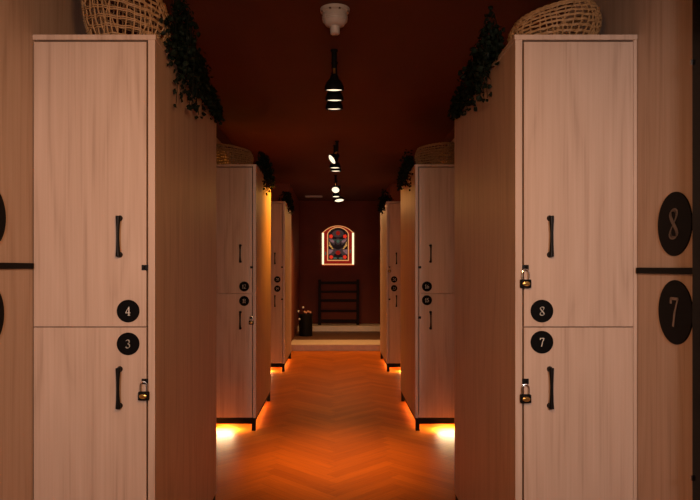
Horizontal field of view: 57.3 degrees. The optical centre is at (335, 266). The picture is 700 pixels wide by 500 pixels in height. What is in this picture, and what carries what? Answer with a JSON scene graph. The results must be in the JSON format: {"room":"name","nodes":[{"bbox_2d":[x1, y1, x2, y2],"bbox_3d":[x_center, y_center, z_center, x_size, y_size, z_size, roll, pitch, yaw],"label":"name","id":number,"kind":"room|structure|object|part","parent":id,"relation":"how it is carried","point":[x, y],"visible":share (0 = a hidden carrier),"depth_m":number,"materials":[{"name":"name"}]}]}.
{"room":"locker room","nodes":[
{"label":"locker room","id":0,"kind":"room"},
{"bbox_2d":[93,0,245,161],"bbox_3d":[-1.115,0.045,3.085,0.170,2.530,12.570,0,0,0],"label":"wall","id":1,"kind":"structure","parent":0,"point":[220,136],"depth_m":3.30,"materials":[{"name":"paint"}]},
{"bbox_2d":[0,294,3,333],"bbox_3d":[-1.003,0.140,1.840,0.005,0.189,0.189,0,0,0],"label":"number sign","id":2,"kind":"object","parent":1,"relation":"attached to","point":[1,299],"visible":1,"depth_m":1.92,"materials":[{"name":"black plastic"}]},
{"bbox_2d":[0,0,238,499],"bbox_3d":[-1.018,0.070,3.085,0.024,2.320,12.570,0,0,0],"label":"wall","id":3,"kind":"structure","parent":1,"relation":"attached to","point":[20,20],"depth_m":2.03,"materials":[{"name":"brown wood"}]},
{"bbox_2d":[0,194,5,240],"bbox_3d":[-1.003,-0.147,1.850,0.005,0.189,0.189,0,0,0],"label":"number sign","id":4,"kind":"object","parent":3,"relation":"attached to","point":[2,206],"visible":1,"depth_m":1.92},
{"bbox_2d":[0,263,33,268],"bbox_3d":[-1.002,-0.004,1.258,0.008,0.019,1.716,0,0,0],"label":"trim","id":5,"kind":"structure","parent":3,"relation":"attached to","point":[2,265],"depth_m":2.00,"materials":[{"name":"black metal"}]},
{"bbox_2d":[271,184,298,341],"bbox_3d":[-0.940,0.045,10.585,0.520,2.530,2.430,0,0,0],"label":"wall","id":6,"kind":"structure","parent":0,"point":[276,191],"depth_m":10.49,"materials":[{"name":"orange paint"}]},
{"bbox_2d":[291,340,379,350],"bbox_3d":[0.060,1.183,9.680,1.480,0.095,0.620,0,0,0],"label":"step","id":7,"kind":"structure","parent":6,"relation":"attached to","point":[296,345],"depth_m":9.37,"materials":[{"name":"wood"}]},
{"bbox_2d":[293,331,379,339],"bbox_3d":[0.060,1.183,10.645,1.480,0.095,1.310,0,0,0],"label":"step","id":8,"kind":"structure","parent":6,"relation":"attached to","point":[316,335],"depth_m":10.61,"materials":[{"name":"beige wood"}]},
{"bbox_2d":[297,307,312,336],"bbox_3d":[-0.508,0.890,10.535,0.252,0.489,0.266,0,0,0],"label":"bin","id":9,"kind":"object","parent":8,"relation":"on","point":[305,320],"visible":1,"depth_m":10.46,"materials":[{"name":"black metal"}]},
{"bbox_2d":[215,351,454,499],"bbox_3d":[0.000,1.270,3.085,2.200,0.080,12.570,0,0,0],"label":"floor","id":10,"kind":"structure","parent":0,"point":[334,425],"depth_m":4.51,"materials":[{"name":"brown wood"}]},
{"bbox_2d":[33,35,215,499],"bbox_3d":[-0.801,0.230,2.654,0.408,2.000,1.115,0,0,0],"label":"locker","id":11,"kind":"object","parent":10,"relation":"on","point":[125,177],"visible":0.98,"depth_m":2.12,"materials":[{"name":"brown wood"}]},
{"bbox_3d":[-0.816,0.665,2.131,0.373,0.930,0.018,0,0,0],"label":"door","id":12,"kind":"part","parent":11,"relation":"part of","materials":[{"name":"brown wood"}]},
{"bbox_3d":[-0.816,-0.275,2.131,0.373,0.944,0.018,0,0,0],"label":"door","id":13,"kind":"part","parent":11,"relation":"part of","materials":[{"name":"brown wood"}]},
{"bbox_3d":[-0.801,-0.761,2.666,0.408,0.017,1.092,0,0,0],"label":"panel","id":14,"kind":"part","parent":11,"relation":"part of","materials":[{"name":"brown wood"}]},
{"bbox_3d":[-0.717,0.399,2.109,0.020,0.140,0.025,0,0,0],"label":"handle","id":15,"kind":"part","parent":11,"relation":"part of","materials":[{"name":"metal"}]},
{"bbox_3d":[-0.717,-0.101,2.109,0.020,0.140,0.025,0,0,0],"label":"handle","id":16,"kind":"part","parent":11,"relation":"part of","materials":[{"name":"metal"}]},
{"bbox_2d":[80,0,171,46],"bbox_3d":[-0.750,-0.909,2.300,0.313,0.277,0.310,0,0,-4],"label":"wicker basket","id":17,"kind":"object","parent":11,"relation":"on","point":[161,10],"visible":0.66,"depth_m":2.20,"materials":[{"name":"wicker"}]},
{"bbox_3d":[-0.689,0.255,2.119,0.075,0.075,0.004,0,0,0],"label":"number plate","id":18,"kind":"part","parent":11,"relation":"part of","materials":[{"name":"black plastic"}]},
{"bbox_3d":[-0.689,0.146,2.119,0.075,0.075,0.004,0,0,0],"label":"number plate","id":19,"kind":"part","parent":11,"relation":"part of","materials":[{"name":"black plastic"}]},
{"bbox_2d":[138,381,148,400],"bbox_3d":[-0.634,0.407,2.108,0.035,0.064,0.019,0,0,0],"label":"padlock","id":20,"kind":"object","parent":11,"relation":"hanging from","point":[142,395],"visible":1,"depth_m":2.10,"materials":[{"name":"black metal"}]},
{"bbox_3d":[-0.634,0.425,2.100,0.025,0.015,0.004,0,0,0],"label":"plate","id":21,"kind":"part","parent":20,"relation":"part of","materials":[{"name":"gold metal"}]},
{"bbox_3d":[-0.612,0.190,2.667,0.023,1.886,1.090,0,0,0],"label":"panel","id":22,"kind":"part","parent":11,"relation":"part of","materials":[{"name":"brown wood"}]},
{"bbox_2d":[159,0,225,124],"bbox_3d":[-0.618,-0.777,2.697,0.213,0.418,1.004,0,0,-2],"label":"trailing ivy","id":23,"kind":"object","parent":11,"relation":"on","point":[182,47],"visible":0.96,"depth_m":2.38,"materials":[{"name":"green plant"}]},
{"bbox_2d":[216,164,270,430],"bbox_3d":[-0.801,0.230,5.332,0.408,2.000,1.115,0,0,0],"label":"locker","id":24,"kind":"object","parent":10,"relation":"on","point":[243,208],"visible":0.89,"depth_m":4.80,"materials":[{"name":"brown wood"}]},
{"bbox_3d":[-0.816,0.665,4.809,0.373,0.930,0.018,0,0,0],"label":"door","id":25,"kind":"part","parent":24,"relation":"part of","materials":[{"name":"brown wood"}]},
{"bbox_3d":[-0.816,-0.275,4.809,0.373,0.944,0.018,0,0,0],"label":"door","id":26,"kind":"part","parent":24,"relation":"part of","materials":[{"name":"brown wood"}]},
{"bbox_2d":[216,143,253,163],"bbox_3d":[-0.800,-0.865,5.020,0.313,0.190,0.310,0,0,-4],"label":"wicker basket","id":27,"kind":"object","parent":24,"relation":"on","point":[235,154],"visible":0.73,"depth_m":4.91,"materials":[{"name":"wicker"}]},
{"bbox_3d":[-0.801,-0.761,5.344,0.408,0.017,1.092,0,0,0],"label":"panel","id":28,"kind":"part","parent":24,"relation":"part of","materials":[{"name":"brown wood"}]},
{"bbox_3d":[-0.717,0.399,4.787,0.020,0.140,0.025,0,0,0],"label":"handle","id":29,"kind":"part","parent":24,"relation":"part of","materials":[{"name":"metal"}]},
{"bbox_3d":[-0.717,-0.101,4.787,0.020,0.140,0.025,0,0,0],"label":"handle","id":30,"kind":"part","parent":24,"relation":"part of","materials":[{"name":"metal"}]},
{"bbox_3d":[-0.804,1.155,5.345,0.401,0.046,1.082,0,0,0],"label":"frame","id":31,"kind":"part","parent":24,"relation":"part of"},
{"bbox_3d":[-0.689,0.255,4.798,0.075,0.075,0.004,0,0,0],"label":"number plate","id":32,"kind":"part","parent":24,"relation":"part of","materials":[{"name":"black plastic"}]},
{"bbox_3d":[-0.689,0.146,4.798,0.075,0.075,0.004,0,0,0],"label":"number plate","id":33,"kind":"part","parent":24,"relation":"part of","materials":[{"name":"black plastic"}]},
{"bbox_3d":[-0.808,0.180,5.881,0.370,1.867,0.018,0,0,0],"label":"panel","id":34,"kind":"part","parent":24,"relation":"part of","materials":[{"name":"brown wood"}]},
{"bbox_3d":[-0.612,0.190,5.345,0.023,1.886,1.090,0,0,0],"label":"panel","id":35,"kind":"part","parent":24,"relation":"part of","materials":[{"name":"brown wood"}]},
{"bbox_2d":[255,151,275,195],"bbox_3d":[-0.613,-0.764,5.460,0.226,0.332,0.962,0,0,0],"label":"trailing ivy","id":36,"kind":"object","parent":24,"relation":"on","point":[263,163],"visible":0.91,"depth_m":5.16,"materials":[{"name":"green plant"}]},
{"bbox_2d":[271,201,290,371],"bbox_3d":[-0.801,0.230,8.042,0.408,2.000,1.115,0,0,0],"label":"locker","id":37,"kind":"object","parent":10,"relation":"on","point":[280,216],"visible":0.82,"depth_m":7.51,"materials":[{"name":"brown wood"}]},
{"bbox_3d":[-0.816,0.665,7.519,0.373,0.930,0.018,0,0,0],"label":"door","id":38,"kind":"part","parent":37,"relation":"part of","materials":[{"name":"brown wood"}]},
{"bbox_3d":[-0.816,-0.275,7.519,0.373,0.944,0.018,0,0,0],"label":"door","id":39,"kind":"part","parent":37,"relation":"part of","materials":[{"name":"brown wood"}]},
{"bbox_3d":[-0.689,0.146,7.508,0.075,0.075,0.004,0,0,0],"label":"number plate","id":40,"kind":"part","parent":37,"relation":"part of","materials":[{"name":"black plastic"}]},
{"bbox_3d":[-0.801,-0.761,8.054,0.408,0.017,1.092,0,0,0],"label":"panel","id":41,"kind":"part","parent":37,"relation":"part of","materials":[{"name":"brown wood"}]},
{"bbox_3d":[-0.804,1.155,8.055,0.401,0.046,1.082,0,0,0],"label":"frame","id":42,"kind":"part","parent":37,"relation":"part of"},
{"bbox_2d":[278,191,293,213],"bbox_3d":[-0.619,-0.780,8.107,0.208,0.277,0.982,0,0,0],"label":"trailing ivy","id":43,"kind":"object","parent":37,"relation":"on","point":[288,199],"visible":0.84,"depth_m":7.72,"materials":[{"name":"green plant"}]},
{"bbox_3d":[-0.612,0.190,8.055,0.023,1.886,1.090,0,0,0],"label":"panel","id":44,"kind":"part","parent":37,"relation":"part of","materials":[{"name":"brown wood"}]},
{"bbox_2d":[380,201,400,371],"bbox_3d":[0.795,0.230,8.042,0.407,2.000,1.115,0,0,0],"label":"locker","id":45,"kind":"object","parent":10,"relation":"on","point":[390,220],"visible":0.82,"depth_m":7.51,"materials":[{"name":"brown wood"}]},
{"bbox_3d":[0.606,0.190,8.055,0.023,1.886,1.090,0,0,0],"label":"panel","id":46,"kind":"part","parent":45,"relation":"part of","materials":[{"name":"brown wood"}]},
{"bbox_2d":[377,189,393,214],"bbox_3d":[0.611,-0.781,8.061,0.217,0.304,1.082,0,0,0],"label":"trailing ivy","id":47,"kind":"object","parent":45,"relation":"on","point":[383,198],"visible":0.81,"depth_m":7.65,"materials":[{"name":"green plant"}]},
{"bbox_3d":[0.798,1.155,8.055,0.400,0.046,1.082,0,0,0],"label":"frame","id":48,"kind":"part","parent":45,"relation":"part of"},
{"bbox_3d":[0.795,-0.761,8.054,0.407,0.017,1.092,0,0,0],"label":"panel","id":49,"kind":"part","parent":45,"relation":"part of","materials":[{"name":"brown wood"}]},
{"bbox_3d":[0.682,0.249,7.508,0.075,0.075,0.004,0,0,0],"label":"number plate","id":50,"kind":"part","parent":45,"relation":"part of","materials":[{"name":"black plastic"}]},
{"bbox_3d":[0.804,0.665,7.519,0.362,0.930,0.018,0,0,0],"label":"door","id":51,"kind":"part","parent":45,"relation":"part of","materials":[{"name":"brown wood"}]},
{"bbox_3d":[0.804,-0.275,7.519,0.362,0.944,0.018,0,0,0],"label":"door","id":52,"kind":"part","parent":45,"relation":"part of","materials":[{"name":"brown wood"}]},
{"bbox_2d":[401,164,454,430],"bbox_3d":[0.795,0.230,5.332,0.407,2.000,1.115,0,0,0],"label":"locker","id":53,"kind":"object","parent":10,"relation":"on","point":[428,209],"visible":0.85,"depth_m":4.80,"materials":[{"name":"brown wood"}]},
{"bbox_2d":[396,149,415,190],"bbox_3d":[0.617,-0.768,5.412,0.198,0.334,1.115,0,0,4],"label":"trailing ivy","id":54,"kind":"object","parent":53,"relation":"on","point":[408,163],"visible":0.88,"depth_m":5.09,"materials":[{"name":"green plant"}]},
{"bbox_3d":[0.606,0.190,5.345,0.023,1.886,1.090,0,0,0],"label":"panel","id":55,"kind":"part","parent":53,"relation":"part of","materials":[{"name":"brown wood"}]},
{"bbox_3d":[0.614,1.204,4.819,0.030,0.053,0.030,0,0,0],"label":"leg","id":56,"kind":"part","parent":53,"relation":"part of","materials":[{"name":"black metal"}]},
{"bbox_3d":[0.802,0.180,5.881,0.369,1.867,0.018,0,0,0],"label":"panel","id":57,"kind":"part","parent":53,"relation":"part of","materials":[{"name":"brown wood"}]},
{"bbox_3d":[0.682,0.249,4.798,0.075,0.075,0.004,0,0,0],"label":"number plate","id":58,"kind":"part","parent":53,"relation":"part of","materials":[{"name":"black plastic"}]},
{"bbox_3d":[0.682,0.146,4.798,0.075,0.075,0.004,0,0,0],"label":"number plate","id":59,"kind":"part","parent":53,"relation":"part of","materials":[{"name":"black plastic"}]},
{"bbox_3d":[0.798,1.155,5.345,0.400,0.046,1.082,0,0,0],"label":"frame","id":60,"kind":"part","parent":53,"relation":"part of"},
{"bbox_3d":[0.709,0.399,4.787,0.020,0.140,0.025,0,0,0],"label":"handle","id":61,"kind":"part","parent":53,"relation":"part of","materials":[{"name":"metal"}]},
{"bbox_3d":[0.709,-0.101,4.787,0.020,0.140,0.025,0,0,0],"label":"handle","id":62,"kind":"part","parent":53,"relation":"part of","materials":[{"name":"metal"}]},
{"bbox_3d":[0.795,-0.761,5.344,0.407,0.017,1.092,0,0,0],"label":"panel","id":63,"kind":"part","parent":53,"relation":"part of","materials":[{"name":"brown wood"}]},
{"bbox_2d":[414,142,454,163],"bbox_3d":[0.785,-0.868,5.020,0.343,0.196,0.340,0,0,-4],"label":"wicker basket","id":64,"kind":"object","parent":53,"relation":"on","point":[434,158],"visible":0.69,"depth_m":4.90,"materials":[{"name":"wicker"}]},
{"bbox_3d":[0.804,0.665,4.809,0.362,0.930,0.018,0,0,0],"label":"door","id":65,"kind":"part","parent":53,"relation":"part of","materials":[{"name":"brown wood"}]},
{"bbox_3d":[0.804,-0.275,4.809,0.362,0.944,0.018,0,0,0],"label":"door","id":66,"kind":"part","parent":53,"relation":"part of","materials":[{"name":"brown wood"}]},
{"bbox_2d":[455,35,636,499],"bbox_3d":[0.795,0.230,2.654,0.407,2.000,1.115,0,0,0],"label":"locker","id":67,"kind":"object","parent":10,"relation":"on","point":[546,167],"visible":0.99,"depth_m":2.12,"materials":[{"name":"brown wood"}]},
{"bbox_2d":[447,6,504,119],"bbox_3d":[0.615,-0.781,2.721,0.214,0.340,0.975,0,0,2],"label":"trailing ivy","id":68,"kind":"object","parent":67,"relation":"on","point":[492,44],"visible":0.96,"depth_m":2.43,"materials":[{"name":"green plant"}]},
{"bbox_3d":[0.606,0.190,2.667,0.023,1.886,1.090,0,0,0],"label":"panel","id":69,"kind":"part","parent":67,"relation":"part of","materials":[{"name":"brown wood"}]},
{"bbox_3d":[0.802,0.180,3.203,0.369,1.867,0.018,0,0,0],"label":"panel","id":70,"kind":"part","parent":67,"relation":"part of","materials":[{"name":"brown wood"}]},
{"bbox_2d":[520,269,530,287],"bbox_3d":[0.625,0.037,2.108,0.035,0.064,0.019,0,0,0],"label":"padlock","id":71,"kind":"object","parent":67,"relation":"hanging from","point":[524,283],"visible":1,"depth_m":2.10,"materials":[{"name":"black metal"}]},
{"bbox_2d":[520,384,530,402],"bbox_3d":[0.625,0.416,2.108,0.035,0.064,0.019,0,0,0],"label":"padlock","id":72,"kind":"object","parent":67,"relation":"hanging from","point":[524,398],"visible":1,"depth_m":2.10,"materials":[{"name":"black metal"}]},
{"bbox_3d":[0.682,0.249,2.119,0.075,0.075,0.004,0,0,0],"label":"number plate","id":73,"kind":"part","parent":67,"relation":"part of","materials":[{"name":"black plastic"}]},
{"bbox_3d":[0.682,0.146,2.119,0.075,0.075,0.004,0,0,0],"label":"number plate","id":74,"kind":"part","parent":67,"relation":"part of","materials":[{"name":"black plastic"}]},
{"bbox_3d":[0.709,0.399,2.109,0.020,0.140,0.025,0,0,0],"label":"handle","id":75,"kind":"part","parent":67,"relation":"part of","materials":[{"name":"metal"}]},
{"bbox_3d":[0.709,-0.101,2.109,0.020,0.140,0.025,0,0,0],"label":"handle","id":76,"kind":"part","parent":67,"relation":"part of","materials":[{"name":"metal"}]},
{"bbox_2d":[507,0,601,42],"bbox_3d":[0.782,-0.851,2.300,0.325,0.163,0.322,0,0,-4],"label":"wicker basket","id":77,"kind":"object","parent":67,"relation":"on","point":[596,17],"visible":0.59,"depth_m":2.17,"materials":[{"name":"wicker"}]},
{"bbox_3d":[0.795,-0.761,2.666,0.407,0.017,1.092,0,0,0],"label":"panel","id":78,"kind":"part","parent":67,"relation":"part of","materials":[{"name":"brown wood"}]},
{"bbox_3d":[0.804,0.665,2.131,0.362,0.930,0.018,0,0,0],"label":"door","id":79,"kind":"part","parent":67,"relation":"part of","materials":[{"name":"brown wood"}]},
{"bbox_3d":[0.804,-0.275,2.131,0.362,0.944,0.018,0,0,0],"label":"door","id":80,"kind":"part","parent":67,"relation":"part of","materials":[{"name":"brown wood"}]},
{"bbox_3d":[0.993,0.190,2.667,0.012,1.886,1.089,0,0,0],"label":"panel","id":81,"kind":"part","parent":67,"relation":"part of","materials":[{"name":"brown wood"}]},
{"bbox_2d":[112,0,560,200],"bbox_3d":[0.000,-1.270,4.400,2.400,0.100,15.200,0,0,0],"label":"ceiling","id":82,"kind":"structure","parent":0,"point":[399,64],"depth_m":4.10,"materials":[{"name":"paint"}]},
{"bbox_2d":[305,196,321,197],"bbox_3d":[-0.383,-1.213,11.025,0.295,0.014,0.170,0,0,0],"label":"ceiling vent","id":83,"kind":"object","parent":82,"relation":"in","point":[305,196],"visible":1,"depth_m":11.03,"materials":[{"name":"beige plastic"}]},
{"bbox_2d":[328,141,339,163],"bbox_3d":[-0.022,-1.108,6.204,0.113,0.224,0.108,0,0,0],"label":"spotlight","id":84,"kind":"object","parent":82,"relation":"attached to","point":[333,158],"visible":1,"depth_m":6.19,"materials":[{"name":"black metal"}]},
{"bbox_3d":[-0.035,-1.046,6.204,0.070,0.083,0.092,0,0,0],"label":"bulb","id":85,"kind":"part","parent":84,"relation":"part of","materials":[{"name":"white glass"}]},
{"bbox_3d":[-0.022,-1.050,6.204,0.113,0.110,0.108,0,0,0],"label":"lamp shade","id":86,"kind":"part","parent":84,"relation":"part of","materials":[{"name":"black metal"}]},
{"bbox_3d":[0.010,-1.163,6.200,0.031,0.094,0.031,0,0,0],"label":"rod","id":87,"kind":"part","parent":84,"relation":"part of","materials":[{"name":"black metal"}]},
{"bbox_2d":[325,49,343,91],"bbox_3d":[-0.010,-1.103,3.599,0.108,0.235,0.110,0,0,0],"label":"spotlight","id":88,"kind":"object","parent":82,"relation":"attached to","point":[333,84],"visible":1,"depth_m":3.58,"materials":[{"name":"black metal"}]},
{"bbox_3d":[-0.010,-1.163,3.600,0.031,0.094,0.031,0,0,0],"label":"rod","id":89,"kind":"part","parent":88,"relation":"part of","materials":[{"name":"black metal"}]},
{"bbox_3d":[-0.010,-1.035,3.599,0.108,0.100,0.110,0,0,0],"label":"lamp shade","id":90,"kind":"part","parent":88,"relation":"part of","materials":[{"name":"black metal"}]},
{"bbox_2d":[325,62,343,101],"bbox_3d":[-0.009,-1.103,3.819,0.108,0.235,0.110,0,0,0],"label":"spotlight","id":91,"kind":"object","parent":82,"relation":"attached to","point":[331,96],"visible":0.58,"depth_m":3.78,"materials":[{"name":"black metal"}]},
{"bbox_3d":[-0.009,-1.035,3.819,0.108,0.100,0.110,0,0,0],"label":"lamp shade","id":92,"kind":"part","parent":91,"relation":"part of","materials":[{"name":"black metal"}]},
{"bbox_2d":[326,73,342,109],"bbox_3d":[-0.011,-1.103,4.029,0.108,0.235,0.110,0,0,0],"label":"spotlight","id":93,"kind":"object","parent":82,"relation":"attached to","point":[330,105],"visible":0.52,"depth_m":3.98,"materials":[{"name":"black metal"}]},
{"bbox_3d":[-0.011,-1.035,4.029,0.108,0.100,0.110,0,0,0],"label":"lamp shade","id":94,"kind":"part","parent":93,"relation":"part of","materials":[{"name":"black metal"}]},
{"bbox_2d":[320,3,349,35],"bbox_3d":[-0.005,-1.160,3.030,0.140,0.120,0.140,0,0,0],"label":"ceiling detector","id":95,"kind":"object","parent":82,"relation":"attached to","point":[334,15],"visible":1,"depth_m":2.99,"materials":[{"name":"beige plastic"}]},
{"bbox_2d":[330,145,339,168],"bbox_3d":[-0.010,-1.106,6.420,0.108,0.228,0.108,0,0,0],"label":"spotlight","id":96,"kind":"object","parent":82,"relation":"attached to","point":[337,165],"visible":0.65,"depth_m":6.39,"materials":[{"name":"black metal"}]},
{"bbox_3d":[-0.010,-1.038,6.420,0.108,0.092,0.108,0,0,0],"label":"lamp shade","id":97,"kind":"part","parent":96,"relation":"part of","materials":[{"name":"black metal"}]},
{"bbox_2d":[332,175,339,192],"bbox_3d":[-0.005,-1.100,8.520,0.109,0.239,0.113,0,0,0],"label":"spotlight","id":98,"kind":"object","parent":82,"relation":"attached to","point":[335,189],"visible":1,"depth_m":8.49,"materials":[{"name":"black metal"}]},
{"bbox_3d":[-0.005,-1.027,8.507,0.099,0.075,0.071,0,0,0],"label":"bulb","id":99,"kind":"part","parent":98,"relation":"part of","materials":[{"name":"white glass"}]},
{"bbox_2d":[332,183,339,197],"bbox_3d":[0.000,-1.103,9.051,0.108,0.233,0.110,0,0,0],"label":"spotlight","id":100,"kind":"object","parent":82,"relation":"attached to","point":[335,195],"visible":0.66,"depth_m":9.03,"materials":[{"name":"black metal"}]},
{"bbox_2d":[331,168,340,171],"bbox_3d":[-0.002,-1.106,6.640,0.108,0.228,0.108,0,0,0],"label":"spotlight","id":101,"kind":"object","parent":82,"relation":"attached to","point":[332,170],"visible":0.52,"depth_m":6.60,"materials":[{"name":"black metal"}]},
{"bbox_2d":[334,185,343,201],"bbox_3d":[0.049,-1.098,9.603,0.151,0.244,0.151,0,0,0],"label":"spotlight","id":102,"kind":"object","parent":82,"relation":"attached to","point":[339,199],"visible":0.83,"depth_m":9.58,"materials":[{"name":"black metal"}]},
{"bbox_2d":[299,201,378,323],"bbox_3d":[0.000,0.045,11.875,2.400,2.530,0.150,0,0,0],"label":"wall","id":103,"kind":"structure","parent":0,"point":[361,217],"depth_m":11.80,"materials":[{"name":"paint"}]},
{"bbox_2d":[322,226,353,265],"bbox_3d":[0.037,-0.395,11.783,0.600,0.737,0.039,0,0,0],"label":"window","id":104,"kind":"structure","parent":103,"relation":"in","point":[337,241],"depth_m":11.77,"materials":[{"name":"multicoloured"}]},
{"bbox_3d":[0.037,-0.435,11.773,0.340,0.495,0.003,0,0,0],"label":"smoke glass","id":105,"kind":"part","parent":104,"relation":"part of","materials":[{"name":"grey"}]},
{"bbox_3d":[0.037,-0.032,11.785,0.600,0.012,0.030,0,0,0],"label":"sill","id":106,"kind":"part","parent":104,"relation":"part of","materials":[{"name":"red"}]},
{"bbox_3d":[0.037,-0.376,11.769,0.344,0.295,0.004,0,0,0],"label":"mauve glass","id":107,"kind":"part","parent":104,"relation":"part of","materials":[{"name":"purple glass"}]},
{"bbox_3d":[0.037,-0.427,11.776,0.364,0.592,0.004,0,0,0],"label":"glass","id":108,"kind":"part","parent":104,"relation":"part of","materials":[{"name":"black"}]},
{"bbox_3d":[0.037,-0.393,11.768,0.300,0.130,0.004,0,0,0],"label":"dark glass","id":109,"kind":"part","parent":104,"relation":"part of","materials":[{"name":"black"}]},
{"bbox_3d":[0.280,-0.318,11.778,0.029,0.440,0.004,0,0,0],"label":"glass","id":110,"kind":"part","parent":104,"relation":"part of","materials":[{"name":"red"}]},
{"bbox_2d":[298,324,379,330],"bbox_3d":[0.060,1.137,11.550,1.480,0.185,0.500,0,0,0],"label":"trim","id":111,"kind":"structure","parent":103,"relation":"attached to","point":[315,327],"depth_m":11.30,"materials":[{"name":"wood"}]},
{"bbox_2d":[318,279,358,324],"bbox_3d":[0.050,0.635,11.560,0.742,0.820,0.060,0,0,0],"label":"ladder rack","id":112,"kind":"object","parent":111,"relation":"on","point":[320,282],"visible":1,"depth_m":11.54,"materials":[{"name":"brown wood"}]},
{"bbox_3d":[-0.295,0.635,11.560,0.052,0.820,0.060,0,0,0],"label":"post","id":113,"kind":"part","parent":112,"relation":"part of","materials":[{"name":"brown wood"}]},
{"bbox_3d":[0.050,0.975,11.560,0.640,0.060,0.028,0,0,0],"label":"rail","id":114,"kind":"part","parent":112,"relation":"part of","materials":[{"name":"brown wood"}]},
{"bbox_3d":[0.050,0.795,11.560,0.640,0.040,0.028,0,0,0],"label":"rail","id":115,"kind":"part","parent":112,"relation":"part of","materials":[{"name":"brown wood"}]},
{"bbox_3d":[0.050,0.605,11.560,0.640,0.050,0.028,0,0,0],"label":"rail","id":116,"kind":"part","parent":112,"relation":"part of","materials":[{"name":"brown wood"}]},
{"bbox_3d":[0.050,0.445,11.560,0.640,0.040,0.028,0,0,0],"label":"rail","id":117,"kind":"part","parent":112,"relation":"part of","materials":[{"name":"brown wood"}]},
{"bbox_3d":[0.050,0.285,11.560,0.640,0.050,0.028,0,0,0],"label":"rail","id":118,"kind":"part","parent":112,"relation":"part of","materials":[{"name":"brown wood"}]},
{"bbox_3d":[0.395,0.635,11.560,0.052,0.820,0.060,0,0,0],"label":"post","id":119,"kind":"part","parent":112,"relation":"part of","materials":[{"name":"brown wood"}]},
{"bbox_2d":[379,184,400,323],"bbox_3d":[1.000,0.045,10.585,0.400,2.530,2.430,0,0,0],"label":"wall","id":120,"kind":"structure","parent":0,"point":[392,189],"depth_m":9.39,"materials":[{"name":"orange paint"}]},
{"bbox_2d":[423,0,577,163],"bbox_3d":[1.115,0.045,3.085,0.170,2.530,12.570,0,0,0],"label":"wall","id":121,"kind":"structure","parent":0,"point":[451,135],"depth_m":5.56,"materials":[{"name":"paint"}]},
{"bbox_2d":[431,0,691,499],"bbox_3d":[1.015,0.070,3.085,0.030,2.320,12.570,0,0,0],"label":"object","id":122,"kind":"structure","parent":121,"relation":"attached to","point":[662,28],"depth_m":1.98,"materials":[{"name":"brown wood"}]},
{"bbox_2d":[636,268,691,274],"bbox_3d":[0.996,0.011,1.929,0.009,0.019,0.374,0,0,0],"label":"trim","id":123,"kind":"structure","parent":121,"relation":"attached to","point":[638,270],"depth_m":1.93,"materials":[{"name":"black metal"}]},
{"bbox_2d":[658,192,691,255],"bbox_3d":[0.997,-0.127,1.888,0.005,0.189,0.189,0,0,0],"label":"number sign","id":124,"kind":"object","parent":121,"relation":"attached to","point":[675,214],"visible":1,"depth_m":1.88,"materials":[{"name":"black plastic"}]},
{"bbox_2d":[658,280,691,344],"bbox_3d":[0.997,0.133,1.884,0.005,0.189,0.189,0,0,0],"label":"number sign","id":125,"kind":"object","parent":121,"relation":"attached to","point":[675,301],"visible":0.94,"depth_m":1.88,"materials":[{"name":"black plastic"}]},
{"bbox_2d":[690,0,699,499],"bbox_3d":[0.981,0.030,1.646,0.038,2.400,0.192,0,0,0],"label":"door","id":126,"kind":"structure","parent":121,"relation":"in","point":[695,61],"depth_m":1.73,"materials":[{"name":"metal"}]}
]}

